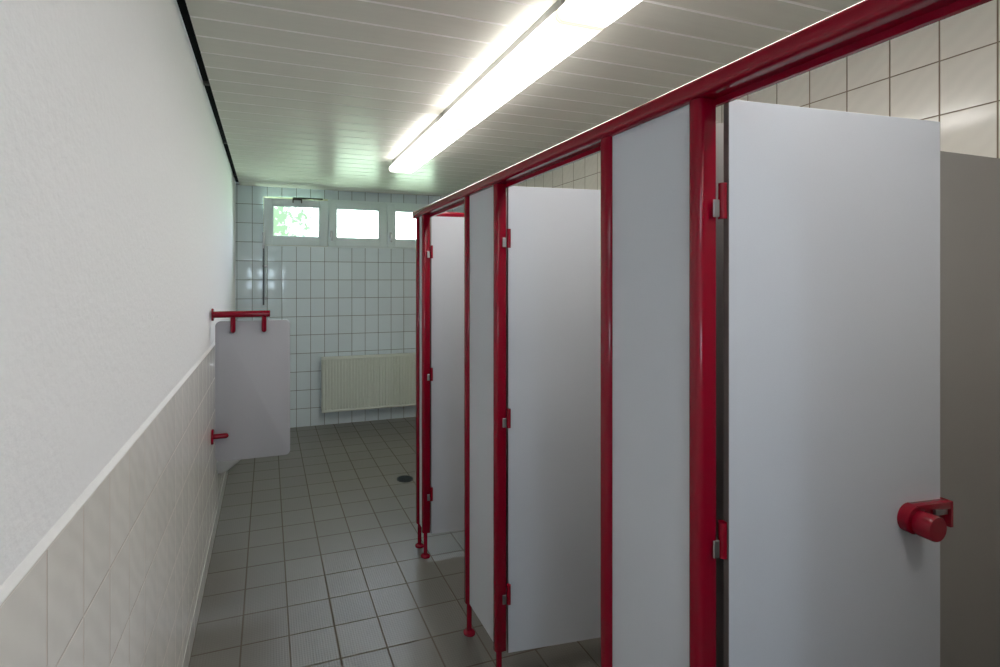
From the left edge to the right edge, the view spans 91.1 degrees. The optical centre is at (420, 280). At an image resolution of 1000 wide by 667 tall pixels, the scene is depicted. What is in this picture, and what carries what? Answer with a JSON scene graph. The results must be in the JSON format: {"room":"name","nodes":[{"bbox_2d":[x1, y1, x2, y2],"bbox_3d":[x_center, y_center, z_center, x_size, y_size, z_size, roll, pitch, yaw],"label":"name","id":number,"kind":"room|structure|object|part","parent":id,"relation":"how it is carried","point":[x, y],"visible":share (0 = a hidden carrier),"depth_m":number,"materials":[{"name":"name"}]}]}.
{"room":"public restroom","nodes":[
{"label":"public restroom","id":0,"kind":"room"},
{"bbox_2d":[0,0,235,666],"bbox_3d":[-0.855,0.234,1.454,0.130,2.707,7.528,0,0,-18],"label":"wall","id":1,"kind":"structure","parent":0,"point":[118,183],"depth_m":0.99,"materials":[{"name":"white paint"}]},
{"bbox_2d":[182,470,228,666],"bbox_3d":[-0.814,1.532,1.530,0.010,0.112,7.408,0,0,-18],"label":"baseboard","id":2,"kind":"structure","parent":1,"relation":"attached to","point":[191,637],"depth_m":2.42,"materials":[{"name":"tile"}]},
{"bbox_2d":[176,0,238,181],"bbox_3d":[-0.790,-1.041,1.538,0.060,0.016,7.408,0,0,-18],"label":"trim","id":3,"kind":"structure","parent":1,"relation":"attached to","point":[182,5],"depth_m":2.33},
{"bbox_2d":[217,460,239,473],"bbox_3d":[-1.199,0.828,3.292,0.320,0.900,0.344,0,0,-18],"label":"urinal","id":4,"kind":"object","parent":1,"relation":"attached to","point":[223,466],"visible":0.13,"depth_m":3.15,"materials":[{"name":"white ceramic"}]},
{"bbox_2d":[211,308,289,461],"bbox_3d":[-1.010,0.618,2.900,0.444,0.911,0.088,0,0,-18],"label":"divider","id":5,"kind":"object","parent":1,"relation":"attached to","point":[252,358],"visible":1,"depth_m":2.92,"materials":[{"name":"laminate"}]},
{"bbox_3d":[-1.064,0.199,2.883,0.320,0.039,0.039,0,0,-18],"label":"rail","id":6,"kind":"part","parent":5,"relation":"part of","materials":[{"name":"red metal"}]},
{"bbox_2d":[236,182,463,427],"bbox_3d":[-0.669,0.234,5.522,2.933,2.707,0.120,0,0,-18],"label":"wall","id":7,"kind":"structure","parent":0,"point":[334,301],"depth_m":5.33,"materials":[{"name":"white tile"}]},
{"bbox_2d":[262,232,266,304],"bbox_3d":[-1.651,-0.127,5.120,0.048,0.770,0.051,0,0,-18],"label":"rod","id":8,"kind":"object","parent":7,"relation":"attached to","point":[263,233],"visible":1,"depth_m":5.11,"materials":[{"name":"grey metal"}]},
{"bbox_3d":[-1.662,-0.122,5.121,0.016,0.760,0.016,0,0,-18],"label":"rod","id":9,"kind":"part","parent":8,"relation":"part of","materials":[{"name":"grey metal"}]},
{"bbox_3d":[-1.659,-0.427,5.114,0.024,0.170,0.044,0,0,-18],"label":"lever","id":10,"kind":"part","parent":8,"relation":"part of","materials":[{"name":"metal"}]},
{"bbox_2d":[263,196,327,245],"bbox_3d":[-1.343,-0.637,5.234,0.676,0.523,0.131,0,0,-18],"label":"window","id":11,"kind":"structure","parent":7,"relation":"in","point":[268,202],"depth_m":5.20,"materials":[{"name":"white plastic"}]},
{"bbox_2d":[293,197,322,202],"bbox_3d":[-1.209,-0.859,5.194,0.321,0.067,0.061,0,0,-18],"label":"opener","id":12,"kind":"object","parent":11,"relation":"attached to","point":[294,198],"visible":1,"depth_m":5.19,"materials":[{"name":"metal"}]},
{"bbox_2d":[265,245,415,248],"bbox_3d":[-0.710,-0.372,5.449,2.015,0.011,0.016,0,0,-18],"label":"trim","id":13,"kind":"structure","parent":7,"relation":"attached to","point":[265,245],"depth_m":5.37,"materials":[{"name":"grey tile"}]},
{"bbox_2d":[328,199,386,247],"bbox_3d":[-0.701,-0.637,5.436,0.670,0.523,0.113,0,0,-18],"label":"window","id":14,"kind":"structure","parent":7,"relation":"in","point":[333,205],"depth_m":5.42,"materials":[{"name":"white plastic"}]},
{"bbox_2d":[321,352,415,412],"bbox_3d":[-0.480,1.210,5.463,1.262,0.756,0.106,0,0,-18],"label":"radiator","id":15,"kind":"object","parent":7,"relation":"attached to","point":[374,381],"visible":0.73,"depth_m":5.38,"materials":[{"name":"metal"}]},
{"bbox_2d":[321,352,415,358],"bbox_3d":[-0.504,0.839,5.444,1.204,0.014,0.076,0,0,-18],"label":"grille","id":16,"kind":"object","parent":15,"relation":"attached to","point":[397,355],"depth_m":5.41,"materials":[{"name":"metal"}]},
{"bbox_2d":[387,202,429,247],"bbox_3d":[-0.063,-0.637,5.637,0.667,0.523,0.113,0,0,-18],"label":"window","id":17,"kind":"structure","parent":7,"relation":"in","point":[392,208],"depth_m":5.57,"materials":[{"name":"white plastic"}]},
{"bbox_2d":[189,417,600,666],"bbox_3d":[0.454,1.648,1.930,2.953,0.120,7.648,0,0,-18],"label":"floor","id":18,"kind":"structure","parent":0,"point":[315,561],"depth_m":2.63,"materials":[{"name":"tile"}]},
{"bbox_2d":[397,475,412,481],"bbox_3d":[-0.125,1.586,3.877,0.132,0.005,0.132,0,0,-18],"label":"floor drain","id":19,"kind":"object","parent":18,"relation":"on","point":[404,478],"visible":1,"depth_m":3.88,"materials":[{"name":"metal"}]},
{"bbox_2d":[415,215,429,558],"bbox_3d":[0.011,0.605,2.844,0.054,1.966,0.168,0,0,-18],"label":"pilaster","id":20,"kind":"object","parent":18,"relation":"on","point":[423,222],"visible":1,"depth_m":2.78,"materials":[{"name":"red paint"}]},
{"bbox_3d":[-0.006,0.535,2.898,0.043,1.826,0.038,0,0,-18],"label":"post","id":21,"kind":"part","parent":20,"relation":"part of","materials":[{"name":"red metal"}]},
{"bbox_3d":[-0.006,1.515,2.898,0.054,0.146,0.054,0,0,-18],"label":"leg","id":22,"kind":"part","parent":20,"relation":"part of","materials":[{"name":"red paint"}]},
{"bbox_3d":[0.011,0.534,2.845,0.013,1.822,0.090,0,0,-18],"label":"panel","id":23,"kind":"part","parent":20,"relation":"part of","materials":[{"name":"grey laminate"}]},
{"bbox_3d":[0.028,1.515,2.790,0.054,0.146,0.054,0,0,-18],"label":"leg","id":24,"kind":"part","parent":20,"relation":"part of","materials":[{"name":"red paint"}]},
{"bbox_3d":[0.029,0.535,2.790,0.043,1.826,0.034,0,0,-18],"label":"post","id":25,"kind":"part","parent":20,"relation":"part of","materials":[{"name":"red metal"}]},
{"bbox_2d":[427,216,463,533],"bbox_3d":[0.349,0.548,2.861,0.648,1.844,0.076,0,0,-13],"label":"door","id":26,"kind":"structure","parent":20,"relation":"attached to","point":[446,253],"depth_m":2.83,"materials":[{"name":"laminate"}]},
{"bbox_2d":[430,218,430,521],"bbox_3d":[0.722,0.605,3.126,1.480,1.966,0.054,0,0,-18],"label":"wall","id":27,"kind":"structure","parent":18,"relation":"on","point":[430,218],"depth_m":2.91,"materials":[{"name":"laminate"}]},
{"bbox_2d":[463,184,505,666],"bbox_3d":[0.264,0.605,2.043,0.054,1.966,0.348,0,0,-18],"label":"pilaster","id":28,"kind":"object","parent":18,"relation":"on","point":[485,210],"visible":1,"depth_m":1.99,"materials":[{"name":"red paint"}]},
{"bbox_3d":[0.220,0.535,2.183,0.043,1.826,0.038,0,0,-18],"label":"post","id":29,"kind":"part","parent":28,"relation":"part of","materials":[{"name":"red metal"}]},
{"bbox_3d":[0.219,1.515,2.183,0.054,0.146,0.054,0,0,-18],"label":"leg","id":30,"kind":"part","parent":28,"relation":"part of","materials":[{"name":"red paint"}]},
{"bbox_3d":[0.264,0.534,2.044,0.013,1.822,0.270,0,0,-18],"label":"panel","id":31,"kind":"part","parent":28,"relation":"part of","materials":[{"name":"grey laminate"}]},
{"bbox_3d":[0.308,1.515,1.903,0.054,0.146,0.054,0,0,-18],"label":"leg","id":32,"kind":"part","parent":28,"relation":"part of","materials":[{"name":"red paint"}]},
{"bbox_3d":[0.308,0.535,1.903,0.043,1.826,0.034,0,0,-18],"label":"post","id":33,"kind":"part","parent":28,"relation":"part of","materials":[{"name":"red metal"}]},
{"bbox_2d":[503,186,600,652],"bbox_3d":[0.633,0.548,1.958,0.648,1.844,0.076,0,0,-12],"label":"door","id":34,"kind":"structure","parent":28,"relation":"attached to","point":[554,234],"depth_m":1.95,"materials":[{"name":"laminate"}]},
{"bbox_2d":[506,191,506,630],"bbox_3d":[1.010,0.609,2.213,1.481,1.958,0.054,0,0,-18],"label":"wall","id":35,"kind":"structure","parent":18,"relation":"on","point":[506,191],"depth_m":2.00,"materials":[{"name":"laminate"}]},
{"bbox_2d":[601,98,715,666],"bbox_3d":[0.545,0.605,1.151,0.054,1.966,0.338,0,0,-18],"label":"pilaster","id":36,"kind":"object","parent":18,"relation":"on","point":[658,175],"visible":1,"depth_m":1.12,"materials":[{"name":"grey laminate"}]},
{"bbox_3d":[0.503,0.535,1.287,0.043,1.826,0.038,0,0,-18],"label":"post","id":37,"kind":"part","parent":36,"relation":"part of","materials":[{"name":"red metal"}]},
{"bbox_3d":[0.545,0.534,1.152,0.013,1.822,0.260,0,0,-18],"label":"panel","id":38,"kind":"part","parent":36,"relation":"part of","materials":[{"name":"grey laminate"}]},
{"bbox_3d":[0.588,0.535,1.016,0.043,1.826,0.034,0,0,-18],"label":"post","id":39,"kind":"part","parent":36,"relation":"part of","materials":[{"name":"red metal"}]},
{"bbox_2d":[713,100,952,666],"bbox_3d":[0.920,0.548,1.052,0.648,1.844,0.076,0,0,-14],"label":"door","id":40,"kind":"structure","parent":36,"relation":"attached to","point":[835,522],"depth_m":1.06,"materials":[{"name":"grey laminate"}]},
{"bbox_3d":[0.608,0.552,0.996,0.015,0.036,0.004,0,0,-14],"label":"hinge plate","id":41,"kind":"part","parent":40,"relation":"part of","materials":[{"name":"silver metal"}]},
{"bbox_3d":[0.608,-0.149,0.996,0.015,0.036,0.004,0,0,-14],"label":"hinge plate","id":42,"kind":"part","parent":40,"relation":"part of","materials":[{"name":"silver metal"}]},
{"bbox_3d":[1.136,0.549,1.083,0.057,0.057,0.035,0,0,-14],"label":"knob","id":43,"kind":"part","parent":40,"relation":"part of","materials":[{"name":"red plastic"}]},
{"bbox_2d":[716,122,999,666],"bbox_3d":[1.290,0.609,1.327,1.481,1.958,0.054,0,0,-18],"label":"wall","id":44,"kind":"structure","parent":18,"relation":"on","point":[969,184],"depth_m":1.42,"materials":[{"name":"laminate"}]},
{"bbox_2d":[185,0,862,196],"bbox_3d":[0.483,-1.014,1.939,2.651,0.030,7.408,0,0,-18],"label":"ceiling","id":45,"kind":"structure","parent":0,"point":[308,94],"depth_m":2.30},
{"bbox_2d":[389,113,467,172],"bbox_3d":[0.017,-0.950,3.468,0.205,0.096,1.222,0,0,-18],"label":"ceiling light","id":46,"kind":"object","parent":45,"relation":"attached to","point":[433,139],"visible":0.81,"depth_m":3.30,"materials":[{"name":"white plastic"}]},
{"bbox_2d":[439,0,603,129],"bbox_3d":[0.386,-0.950,2.300,0.205,0.096,1.222,0,0,-18],"label":"ceiling light","id":47,"kind":"object","parent":45,"relation":"attached to","point":[549,40],"visible":0.73,"depth_m":2.08,"materials":[{"name":"white plastic"}]},
{"bbox_2d":[557,0,641,28],"bbox_3d":[0.754,-0.950,1.132,0.205,0.096,1.222,0,0,-18],"label":"ceiling light","id":48,"kind":"object","parent":45,"relation":"attached to","point":[599,14],"visible":1,"depth_m":1.63,"materials":[{"name":"white plastic"}]},
{"bbox_2d":[506,0,999,190],"bbox_3d":[1.823,0.234,2.299,0.120,2.707,7.528,0,0,-18],"label":"wall","id":49,"kind":"structure","parent":0,"point":[946,71],"depth_m":1.83,"materials":[{"name":"tile"}]},
{"bbox_2d":[412,0,991,218],"bbox_3d":[1.404,-0.392,0.879,1.531,0.054,4.828,0,0,-18],"label":"rail","id":50,"kind":"object","parent":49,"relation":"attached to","point":[865,24],"visible":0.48,"depth_m":0.88,"materials":[{"name":"red metal"}]},
{"bbox_3d":[0.727,-0.398,3.127,1.469,0.040,0.037,0,0,-18],"label":"rail","id":51,"kind":"part","parent":50,"relation":"part of","materials":[{"name":"red metal"}]}
]}

